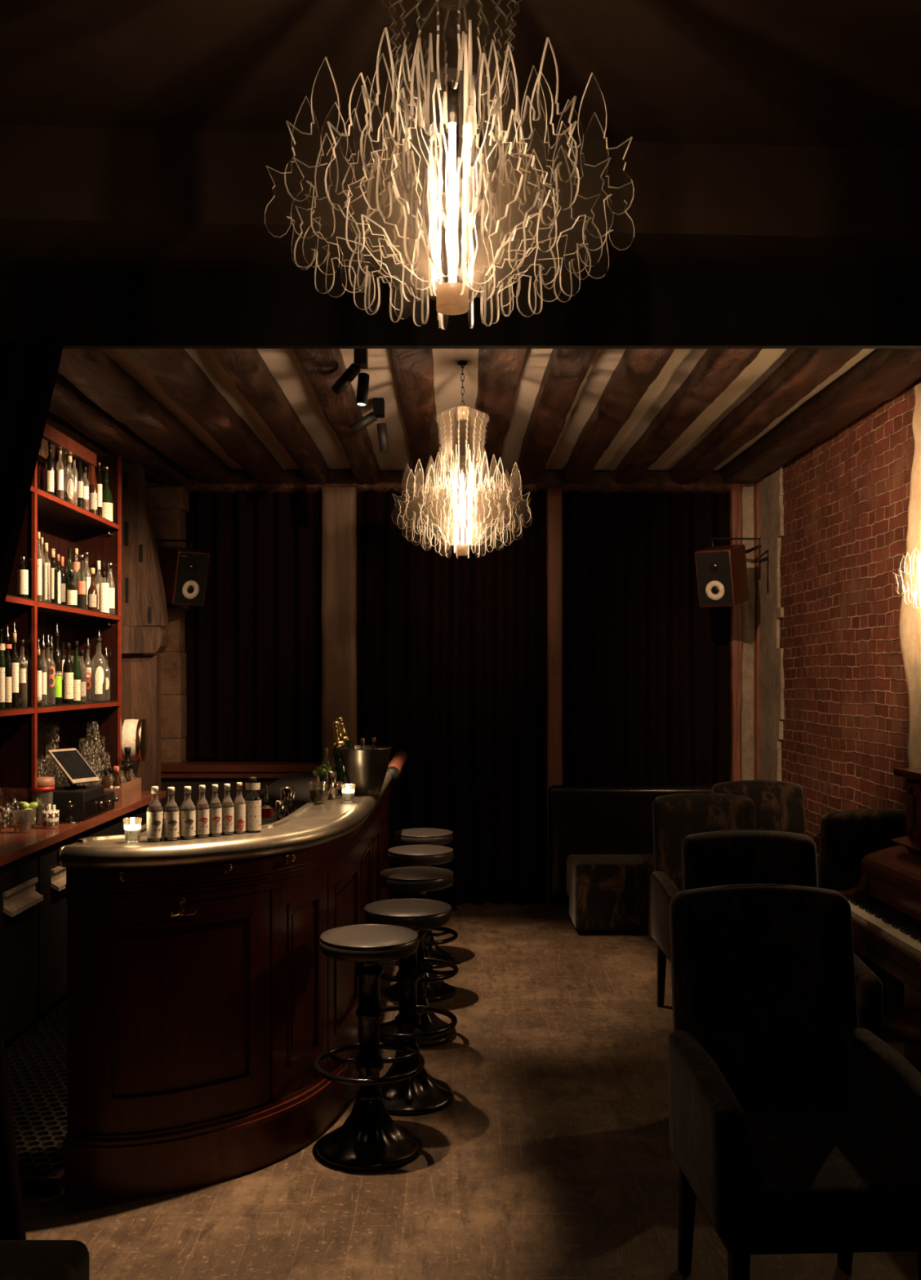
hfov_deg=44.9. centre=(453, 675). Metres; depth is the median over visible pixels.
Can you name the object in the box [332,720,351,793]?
champagne bottle
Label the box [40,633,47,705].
bottle
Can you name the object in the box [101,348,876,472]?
ceiling
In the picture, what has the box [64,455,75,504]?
bottle
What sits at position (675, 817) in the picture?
armchair
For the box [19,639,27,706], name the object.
bottle
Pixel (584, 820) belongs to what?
bench sofa
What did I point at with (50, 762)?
glass tumbler
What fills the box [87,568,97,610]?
bottle
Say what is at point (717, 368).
ceiling beam
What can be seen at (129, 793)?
wooden crate
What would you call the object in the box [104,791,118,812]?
box
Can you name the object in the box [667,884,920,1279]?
armchair
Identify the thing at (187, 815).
bottle
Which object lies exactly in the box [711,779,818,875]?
armchair
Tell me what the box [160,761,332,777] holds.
trim
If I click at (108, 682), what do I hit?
bottle
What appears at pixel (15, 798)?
wine glass
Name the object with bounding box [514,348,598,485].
ceiling beam
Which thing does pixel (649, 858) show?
side table
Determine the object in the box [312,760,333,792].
herb plant
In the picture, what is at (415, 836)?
bar stool
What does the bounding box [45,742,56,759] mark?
glass tumbler
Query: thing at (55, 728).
glass tumbler
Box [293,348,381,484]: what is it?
ceiling beam
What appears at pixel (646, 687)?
curtain
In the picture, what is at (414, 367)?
ceiling beam
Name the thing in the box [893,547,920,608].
wall sconce
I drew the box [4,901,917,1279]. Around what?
floor
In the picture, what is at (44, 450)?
wall
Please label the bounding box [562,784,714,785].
trim
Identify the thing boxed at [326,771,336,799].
jigger
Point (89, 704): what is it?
shelf
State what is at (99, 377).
ceiling beam
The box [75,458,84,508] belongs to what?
bottle
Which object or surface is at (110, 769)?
bottle
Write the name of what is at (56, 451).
bottle
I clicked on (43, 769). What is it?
glass tumbler
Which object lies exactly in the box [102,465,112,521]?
bottle
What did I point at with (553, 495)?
post
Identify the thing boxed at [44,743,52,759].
glass tumbler
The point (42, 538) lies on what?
bottle
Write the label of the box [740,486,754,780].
pillar
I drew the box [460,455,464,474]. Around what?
socket
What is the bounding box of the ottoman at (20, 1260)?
[0,1240,89,1279]
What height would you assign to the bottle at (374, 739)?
0.225 m
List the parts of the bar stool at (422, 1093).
seat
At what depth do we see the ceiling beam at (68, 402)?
6.39 m
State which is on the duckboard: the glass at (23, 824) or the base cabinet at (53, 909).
the base cabinet at (53, 909)
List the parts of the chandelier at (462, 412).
acrylic blade, acrylic blade, acrylic blade, acrylic blade, zigzag plate, zigzag plate, zigzag plate, crown plate, crown plate, acrylic blade, zigzag plate, zigzag plate, crown plate, crown plate, acrylic blade, crown plate, zigzag plate, hanging chain, crown plate, crown plate, acrylic blade, crown plate, crown plate, zigzag plate, acrylic blade, crown plate, crown plate, crown plate, zigzag plate, zigzag plate, zigzag plate, acrylic blade, acrylic blade, acrylic blade, acrylic blade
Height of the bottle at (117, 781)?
0.217 m
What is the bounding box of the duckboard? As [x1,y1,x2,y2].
[19,1010,64,1194]
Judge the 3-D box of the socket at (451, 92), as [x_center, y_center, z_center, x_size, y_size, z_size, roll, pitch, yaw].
[-0.001,-1.037,2.020,0.018,0.075,0.018,0,0,0]
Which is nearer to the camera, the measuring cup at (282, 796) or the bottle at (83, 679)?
the measuring cup at (282, 796)
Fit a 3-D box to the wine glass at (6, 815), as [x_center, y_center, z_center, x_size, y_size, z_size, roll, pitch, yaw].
[-2.220,0.649,5.476,0.084,0.201,0.084,0,0,-17]
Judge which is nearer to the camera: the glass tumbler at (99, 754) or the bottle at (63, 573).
the bottle at (63, 573)
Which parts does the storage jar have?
lid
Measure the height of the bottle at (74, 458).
0.304 m
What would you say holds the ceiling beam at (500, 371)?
attached to the ceiling at (284, 365)
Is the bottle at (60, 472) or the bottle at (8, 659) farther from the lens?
the bottle at (60, 472)
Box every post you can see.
[321,487,357,761]
[546,487,562,906]
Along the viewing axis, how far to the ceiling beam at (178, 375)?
5.80 m
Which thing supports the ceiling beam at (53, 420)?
attached to the ceiling at (284, 365)
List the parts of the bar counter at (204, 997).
rail, panel frame, raised panel, moulding, panel frame, raised panel, panel frame, raised panel, panel frame, raised panel, panel frame, raised panel, panel frame, raised panel, rail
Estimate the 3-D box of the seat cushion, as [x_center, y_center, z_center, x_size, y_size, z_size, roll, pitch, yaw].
[0.877,1.239,2.800,0.440,0.142,0.520,0,0,-2]
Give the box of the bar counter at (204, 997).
[57,750,407,1200]
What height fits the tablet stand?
0.205 m
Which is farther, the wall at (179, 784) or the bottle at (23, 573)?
the wall at (179, 784)
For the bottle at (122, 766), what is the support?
in the wooden crate
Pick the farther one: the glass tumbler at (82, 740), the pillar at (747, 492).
the pillar at (747, 492)
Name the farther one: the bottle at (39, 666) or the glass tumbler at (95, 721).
the glass tumbler at (95, 721)
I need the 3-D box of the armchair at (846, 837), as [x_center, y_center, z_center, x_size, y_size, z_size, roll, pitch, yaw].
[1.900,1.120,5.251,0.568,1.060,0.658,0,0,0]
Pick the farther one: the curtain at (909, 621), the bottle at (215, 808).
the curtain at (909, 621)
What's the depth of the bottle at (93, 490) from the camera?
6.51 m
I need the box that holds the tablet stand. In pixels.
[47,747,100,788]
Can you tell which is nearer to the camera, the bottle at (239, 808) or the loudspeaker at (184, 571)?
the bottle at (239, 808)
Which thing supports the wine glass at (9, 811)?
on the countertop at (13, 846)
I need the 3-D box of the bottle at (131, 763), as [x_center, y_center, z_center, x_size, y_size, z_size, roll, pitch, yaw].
[-1.923,0.628,6.666,0.048,0.217,0.048,0,0,-16]
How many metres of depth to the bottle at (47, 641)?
6.12 m
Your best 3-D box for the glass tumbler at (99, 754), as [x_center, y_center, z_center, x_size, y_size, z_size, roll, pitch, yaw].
[-2.110,0.510,6.664,0.078,0.095,0.079,0,0,-9]
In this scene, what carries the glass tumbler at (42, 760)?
on the glass tumbler
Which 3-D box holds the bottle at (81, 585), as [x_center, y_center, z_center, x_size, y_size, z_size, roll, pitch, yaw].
[-2.105,-0.531,6.326,0.054,0.314,0.055,0,0,-18]
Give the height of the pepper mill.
0.113 m
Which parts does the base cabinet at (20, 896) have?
pull handle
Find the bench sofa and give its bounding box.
[548,785,713,914]
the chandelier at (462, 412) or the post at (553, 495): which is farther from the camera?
the post at (553, 495)
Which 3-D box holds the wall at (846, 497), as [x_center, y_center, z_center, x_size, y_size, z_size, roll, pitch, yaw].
[2.268,0.080,5.850,0.164,3.140,4.900,0,0,0]
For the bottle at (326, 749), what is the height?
0.190 m
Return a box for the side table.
[641,853,653,940]
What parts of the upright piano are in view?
leg, lid, panel, panel frame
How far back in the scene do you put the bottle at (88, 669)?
6.77 m
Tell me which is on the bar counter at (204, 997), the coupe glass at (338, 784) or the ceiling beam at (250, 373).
the coupe glass at (338, 784)
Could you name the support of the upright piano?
on the floor
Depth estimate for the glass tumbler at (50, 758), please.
6.33 m
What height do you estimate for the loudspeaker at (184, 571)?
0.466 m
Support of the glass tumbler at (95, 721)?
on the glass tumbler at (89, 737)
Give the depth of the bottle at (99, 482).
6.63 m
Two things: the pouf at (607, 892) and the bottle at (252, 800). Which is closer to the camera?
the bottle at (252, 800)
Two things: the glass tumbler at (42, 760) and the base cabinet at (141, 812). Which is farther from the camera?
the base cabinet at (141, 812)
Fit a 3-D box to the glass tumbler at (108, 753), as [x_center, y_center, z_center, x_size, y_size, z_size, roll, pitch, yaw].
[-2.110,0.510,6.755,0.079,0.095,0.078,0,0,20]
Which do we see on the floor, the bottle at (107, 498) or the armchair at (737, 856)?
the armchair at (737, 856)
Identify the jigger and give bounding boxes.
[282,786,293,817]
[290,789,296,813]
[326,771,336,799]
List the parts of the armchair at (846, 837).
backrest, seat rail, leg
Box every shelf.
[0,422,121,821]
[0,707,31,711]
[4,601,28,605]
[37,494,116,529]
[37,606,111,619]
[37,701,118,707]
[239,773,319,825]
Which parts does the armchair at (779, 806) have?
backrest, arm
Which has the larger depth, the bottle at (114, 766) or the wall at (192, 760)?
the wall at (192, 760)
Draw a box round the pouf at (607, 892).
[568,854,647,935]
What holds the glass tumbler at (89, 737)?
on the glass tumbler at (99, 754)
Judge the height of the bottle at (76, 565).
0.376 m
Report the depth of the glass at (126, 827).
3.62 m
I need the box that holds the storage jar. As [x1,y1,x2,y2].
[30,776,55,825]
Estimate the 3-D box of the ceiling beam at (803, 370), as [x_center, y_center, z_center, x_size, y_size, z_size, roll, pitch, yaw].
[1.664,-1.440,5.705,0.211,0.140,4.790,0,0,0]
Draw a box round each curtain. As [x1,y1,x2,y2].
[184,490,322,759]
[356,488,546,904]
[561,490,731,784]
[898,382,920,768]
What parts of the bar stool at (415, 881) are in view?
seat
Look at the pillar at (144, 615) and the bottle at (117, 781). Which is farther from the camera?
the pillar at (144, 615)
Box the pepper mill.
[58,800,80,823]
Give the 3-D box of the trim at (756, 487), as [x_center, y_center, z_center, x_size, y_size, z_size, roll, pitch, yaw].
[2.181,0.140,7.979,0.042,3.020,0.110,0,0,0]
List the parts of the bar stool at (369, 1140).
seat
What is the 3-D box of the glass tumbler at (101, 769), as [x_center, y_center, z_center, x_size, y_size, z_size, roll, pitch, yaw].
[-2.116,0.606,6.659,0.078,0.095,0.079,0,0,-25]
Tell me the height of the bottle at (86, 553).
0.376 m
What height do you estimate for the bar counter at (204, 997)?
1.171 m
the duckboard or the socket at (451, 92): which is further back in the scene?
the duckboard
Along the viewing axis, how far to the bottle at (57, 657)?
5.91 m
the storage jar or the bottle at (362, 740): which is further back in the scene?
the storage jar
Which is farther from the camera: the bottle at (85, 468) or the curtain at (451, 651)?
the curtain at (451, 651)
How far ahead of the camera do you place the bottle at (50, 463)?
5.81 m
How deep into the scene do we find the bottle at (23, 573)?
5.40 m
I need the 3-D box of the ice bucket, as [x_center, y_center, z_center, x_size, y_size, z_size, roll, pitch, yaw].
[-0.415,0.433,5.120,0.266,0.212,0.266,0,0,0]
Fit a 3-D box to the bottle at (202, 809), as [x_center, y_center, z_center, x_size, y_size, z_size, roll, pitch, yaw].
[-0.838,0.453,3.727,0.046,0.174,0.048,0,0,-13]
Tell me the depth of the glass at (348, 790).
4.75 m
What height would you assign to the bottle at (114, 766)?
0.205 m
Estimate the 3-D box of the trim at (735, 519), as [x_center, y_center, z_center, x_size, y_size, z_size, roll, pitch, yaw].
[2.036,0.140,8.025,0.076,3.020,0.085,0,0,0]
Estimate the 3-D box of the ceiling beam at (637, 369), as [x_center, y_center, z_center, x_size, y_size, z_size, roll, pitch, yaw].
[0.871,-1.440,5.705,0.186,0.140,4.790,0,0,0]
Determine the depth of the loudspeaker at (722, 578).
7.25 m
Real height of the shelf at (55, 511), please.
0.024 m
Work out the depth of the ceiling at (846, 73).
2.64 m
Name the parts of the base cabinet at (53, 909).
pull handle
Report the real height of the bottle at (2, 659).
0.366 m
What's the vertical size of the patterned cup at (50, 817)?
0.118 m
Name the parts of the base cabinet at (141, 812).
pull handle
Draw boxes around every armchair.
[650,792,755,1007]
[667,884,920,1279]
[680,829,882,1039]
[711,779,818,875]
[817,808,906,1009]
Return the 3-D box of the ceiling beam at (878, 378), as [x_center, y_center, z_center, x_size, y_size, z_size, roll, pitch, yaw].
[2.061,-1.438,5.705,0.281,0.144,4.790,0,0,0]
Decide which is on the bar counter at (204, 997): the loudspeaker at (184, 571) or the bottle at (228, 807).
the bottle at (228, 807)
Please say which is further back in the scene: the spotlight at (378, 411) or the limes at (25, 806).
the spotlight at (378, 411)
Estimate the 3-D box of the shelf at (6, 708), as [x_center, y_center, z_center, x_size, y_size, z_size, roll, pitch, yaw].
[-2.197,0.170,4.710,0.275,0.024,1.519,0,0,0]
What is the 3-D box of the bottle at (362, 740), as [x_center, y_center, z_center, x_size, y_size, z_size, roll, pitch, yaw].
[-0.420,0.400,5.180,0.044,0.220,0.045,0,0,-5]
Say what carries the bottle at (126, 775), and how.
in the wooden crate
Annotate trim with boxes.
[146,470,755,493]
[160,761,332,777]
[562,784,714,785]
[729,484,742,781]
[753,483,759,779]
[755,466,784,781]
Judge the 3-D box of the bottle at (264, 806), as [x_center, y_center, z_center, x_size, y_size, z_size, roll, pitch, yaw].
[-0.790,0.560,4.720,0.052,0.075,0.052,0,0,-10]
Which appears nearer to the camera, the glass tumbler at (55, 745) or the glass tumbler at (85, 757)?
the glass tumbler at (55, 745)
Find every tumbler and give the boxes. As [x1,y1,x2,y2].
[37,758,49,776]
[37,760,44,777]
[42,758,57,774]
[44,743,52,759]
[45,725,59,742]
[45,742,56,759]
[47,762,62,777]
[79,739,91,755]
[84,756,97,772]
[87,720,99,737]
[88,737,99,753]
[88,754,101,770]
[92,768,103,784]
[93,737,105,752]
[93,754,105,769]
[99,752,111,768]
[308,781,325,804]
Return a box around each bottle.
[0,629,5,708]
[4,625,12,707]
[10,621,19,707]
[17,556,28,598]
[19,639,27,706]
[37,532,42,600]
[37,637,41,705]
[37,697,45,706]
[39,537,45,601]
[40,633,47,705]
[42,542,50,602]
[44,632,51,703]
[45,441,54,495]
[47,635,55,704]
[48,548,57,604]
[51,622,62,704]
[53,445,60,496]
[57,448,63,499]
[57,554,61,604]
[60,556,66,604]
[61,641,65,702]
[62,452,70,499]
[62,643,73,703]
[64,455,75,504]
[65,548,75,590]
[66,570,77,607]
[71,456,77,505]
[72,548,80,588]
[73,640,80,702]
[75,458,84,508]
[76,554,86,608]
[80,649,86,702]
[82,551,91,604]
[83,466,88,511]
[84,635,91,700]
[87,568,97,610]
[88,469,97,515]
[91,629,106,701]
[94,560,102,608]
[97,462,102,516]
[98,571,109,613]
[101,768,110,788]
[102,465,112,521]
[102,645,110,700]
[106,562,115,613]
[107,767,114,788]
[111,765,117,786]
[112,766,121,788]
[120,746,134,777]
[120,764,126,782]
[122,764,131,783]
[128,762,135,780]
[146,786,163,841]
[163,786,178,840]
[179,786,195,839]
[195,785,208,838]
[208,784,222,836]
[221,783,234,835]
[233,782,245,834]
[244,777,261,832]
[261,785,272,817]
[261,804,271,808]
[321,747,330,773]
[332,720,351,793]
[335,716,355,748]
[360,737,364,748]
[372,737,376,748]
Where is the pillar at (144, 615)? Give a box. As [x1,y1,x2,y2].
[121,458,168,805]
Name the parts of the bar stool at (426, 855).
seat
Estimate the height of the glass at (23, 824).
0.105 m
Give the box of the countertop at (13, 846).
[0,791,166,866]
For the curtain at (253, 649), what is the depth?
8.14 m
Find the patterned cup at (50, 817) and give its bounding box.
[42,804,59,828]
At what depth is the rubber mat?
4.25 m
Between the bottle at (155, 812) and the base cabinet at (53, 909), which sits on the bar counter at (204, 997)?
the bottle at (155, 812)
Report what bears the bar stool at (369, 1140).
on the floor
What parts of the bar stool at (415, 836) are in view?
seat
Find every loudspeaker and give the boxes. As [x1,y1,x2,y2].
[155,539,209,605]
[694,537,760,607]
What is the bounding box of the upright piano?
[835,768,920,1073]
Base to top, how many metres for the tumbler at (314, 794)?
0.092 m
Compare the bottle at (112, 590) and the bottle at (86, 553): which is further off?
the bottle at (112, 590)
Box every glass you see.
[0,787,8,829]
[0,803,14,826]
[5,798,18,820]
[12,809,32,833]
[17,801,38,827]
[123,817,142,843]
[335,781,342,798]
[341,783,355,802]
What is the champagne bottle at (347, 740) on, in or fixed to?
in the ice bucket
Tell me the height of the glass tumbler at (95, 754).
0.095 m
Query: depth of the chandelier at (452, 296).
1.97 m
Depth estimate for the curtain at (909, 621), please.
5.21 m
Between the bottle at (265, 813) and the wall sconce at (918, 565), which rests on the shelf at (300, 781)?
the bottle at (265, 813)
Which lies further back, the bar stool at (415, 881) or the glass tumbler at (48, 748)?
the glass tumbler at (48, 748)
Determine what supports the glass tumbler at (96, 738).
on the glass tumbler at (108, 753)
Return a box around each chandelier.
[264,0,634,329]
[392,360,531,558]
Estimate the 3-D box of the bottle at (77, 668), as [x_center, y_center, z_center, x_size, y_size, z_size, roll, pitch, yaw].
[-2.105,-0.021,6.235,0.049,0.346,0.050,0,0,-19]
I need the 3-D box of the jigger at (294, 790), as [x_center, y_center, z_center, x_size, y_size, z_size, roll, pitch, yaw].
[-0.690,0.542,4.763,0.042,0.110,0.042,0,0,0]
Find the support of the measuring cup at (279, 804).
on the shelf at (300, 781)
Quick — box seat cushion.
[742,1109,920,1246]
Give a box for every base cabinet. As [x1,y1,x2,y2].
[0,853,43,1046]
[33,832,86,1022]
[81,816,124,837]
[120,804,149,834]
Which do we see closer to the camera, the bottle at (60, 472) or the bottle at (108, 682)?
the bottle at (60, 472)
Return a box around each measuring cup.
[275,800,284,821]
[280,787,286,813]
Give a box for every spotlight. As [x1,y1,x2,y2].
[331,348,369,408]
[348,397,389,452]
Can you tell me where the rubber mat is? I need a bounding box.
[4,1000,67,1175]
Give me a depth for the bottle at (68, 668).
6.08 m
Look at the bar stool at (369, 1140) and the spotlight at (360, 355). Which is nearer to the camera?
the bar stool at (369, 1140)
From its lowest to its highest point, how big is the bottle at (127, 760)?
0.315 m
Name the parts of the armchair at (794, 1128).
leg, arm, leg, backrest, seat rail, leg, arm, leg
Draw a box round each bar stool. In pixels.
[313,924,425,1171]
[357,898,457,1115]
[378,866,458,1048]
[385,844,457,1002]
[394,827,457,968]
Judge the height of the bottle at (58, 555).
0.273 m
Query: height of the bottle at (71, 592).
0.206 m
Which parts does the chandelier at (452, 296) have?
acrylic blade, acrylic blade, acrylic blade, zigzag plate, zigzag plate, zigzag plate, zigzag plate, acrylic blade, crown plate, acrylic blade, crown plate, crown plate, zigzag plate, zigzag plate, crown plate, crown plate, crown plate, crown plate, zigzag plate, crown plate, acrylic blade, zigzag plate, crown plate, crown plate, zigzag plate, crown plate, acrylic blade, zigzag plate, crown plate, crown plate, zigzag plate, crown plate, acrylic blade, crown plate, crown plate, zigzag plate, crown plate, crown plate, zigzag plate, zigzag plate, zigzag plate, acrylic blade, zigzag plate, acrylic blade, acrylic blade, acrylic blade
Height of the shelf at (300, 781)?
1.052 m
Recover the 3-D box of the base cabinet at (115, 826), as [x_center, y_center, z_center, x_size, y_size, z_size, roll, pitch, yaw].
[-2.101,1.192,6.125,0.478,0.795,0.662,0,0,0]
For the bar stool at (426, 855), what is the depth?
5.71 m
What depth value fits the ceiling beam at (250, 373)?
5.79 m
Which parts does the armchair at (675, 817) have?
leg, seat rail, arm, backrest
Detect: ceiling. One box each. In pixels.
[0,0,920,149]
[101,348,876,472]
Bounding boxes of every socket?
[447,80,457,125]
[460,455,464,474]
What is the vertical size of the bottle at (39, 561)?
0.356 m
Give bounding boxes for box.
[35,784,105,821]
[104,791,118,812]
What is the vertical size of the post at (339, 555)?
3.000 m
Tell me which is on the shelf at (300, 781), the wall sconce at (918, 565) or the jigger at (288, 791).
the jigger at (288, 791)
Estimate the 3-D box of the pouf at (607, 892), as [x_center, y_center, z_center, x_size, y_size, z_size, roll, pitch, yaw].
[1.004,1.423,7.260,0.460,0.455,0.420,0,0,0]
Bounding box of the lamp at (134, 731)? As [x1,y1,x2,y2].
[121,718,148,760]
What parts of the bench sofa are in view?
leg, seat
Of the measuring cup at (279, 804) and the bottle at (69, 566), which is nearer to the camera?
the measuring cup at (279, 804)
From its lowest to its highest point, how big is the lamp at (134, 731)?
0.269 m
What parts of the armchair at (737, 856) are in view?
backrest, arm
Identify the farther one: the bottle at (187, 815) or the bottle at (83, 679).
the bottle at (83, 679)
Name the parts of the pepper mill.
plate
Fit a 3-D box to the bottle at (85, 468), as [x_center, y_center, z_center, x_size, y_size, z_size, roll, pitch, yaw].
[-2.105,-1.064,6.384,0.043,0.267,0.044,0,0,-18]
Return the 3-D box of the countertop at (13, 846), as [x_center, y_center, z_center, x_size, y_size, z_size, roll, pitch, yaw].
[-2.115,0.769,5.585,0.490,0.038,3.370,0,0,0]
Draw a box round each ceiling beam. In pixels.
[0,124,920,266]
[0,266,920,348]
[46,410,148,481]
[48,373,189,484]
[57,348,232,484]
[122,348,284,484]
[208,348,330,484]
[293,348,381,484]
[391,348,439,484]
[471,348,527,484]
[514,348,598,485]
[561,348,674,484]
[613,348,761,484]
[668,348,862,484]
[719,348,920,484]
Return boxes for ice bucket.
[339,745,391,795]
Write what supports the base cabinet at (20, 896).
on the floor
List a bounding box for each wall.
[37,438,73,475]
[146,487,191,761]
[160,777,279,831]
[191,759,715,784]
[779,378,920,1008]
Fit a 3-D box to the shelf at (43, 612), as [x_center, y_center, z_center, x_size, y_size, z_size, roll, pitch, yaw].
[-2.197,-0.356,6.181,0.275,0.024,1.379,0,0,0]
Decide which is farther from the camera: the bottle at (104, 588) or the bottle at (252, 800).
the bottle at (104, 588)
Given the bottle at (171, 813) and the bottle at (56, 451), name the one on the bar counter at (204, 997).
the bottle at (171, 813)
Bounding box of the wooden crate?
[104,777,141,808]
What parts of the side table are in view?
leg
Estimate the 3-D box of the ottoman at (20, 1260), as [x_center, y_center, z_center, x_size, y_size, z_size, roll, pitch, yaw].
[-1.100,1.400,2.020,0.720,0.500,0.560,0,0,0]
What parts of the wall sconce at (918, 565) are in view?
acrylic blade, acrylic blade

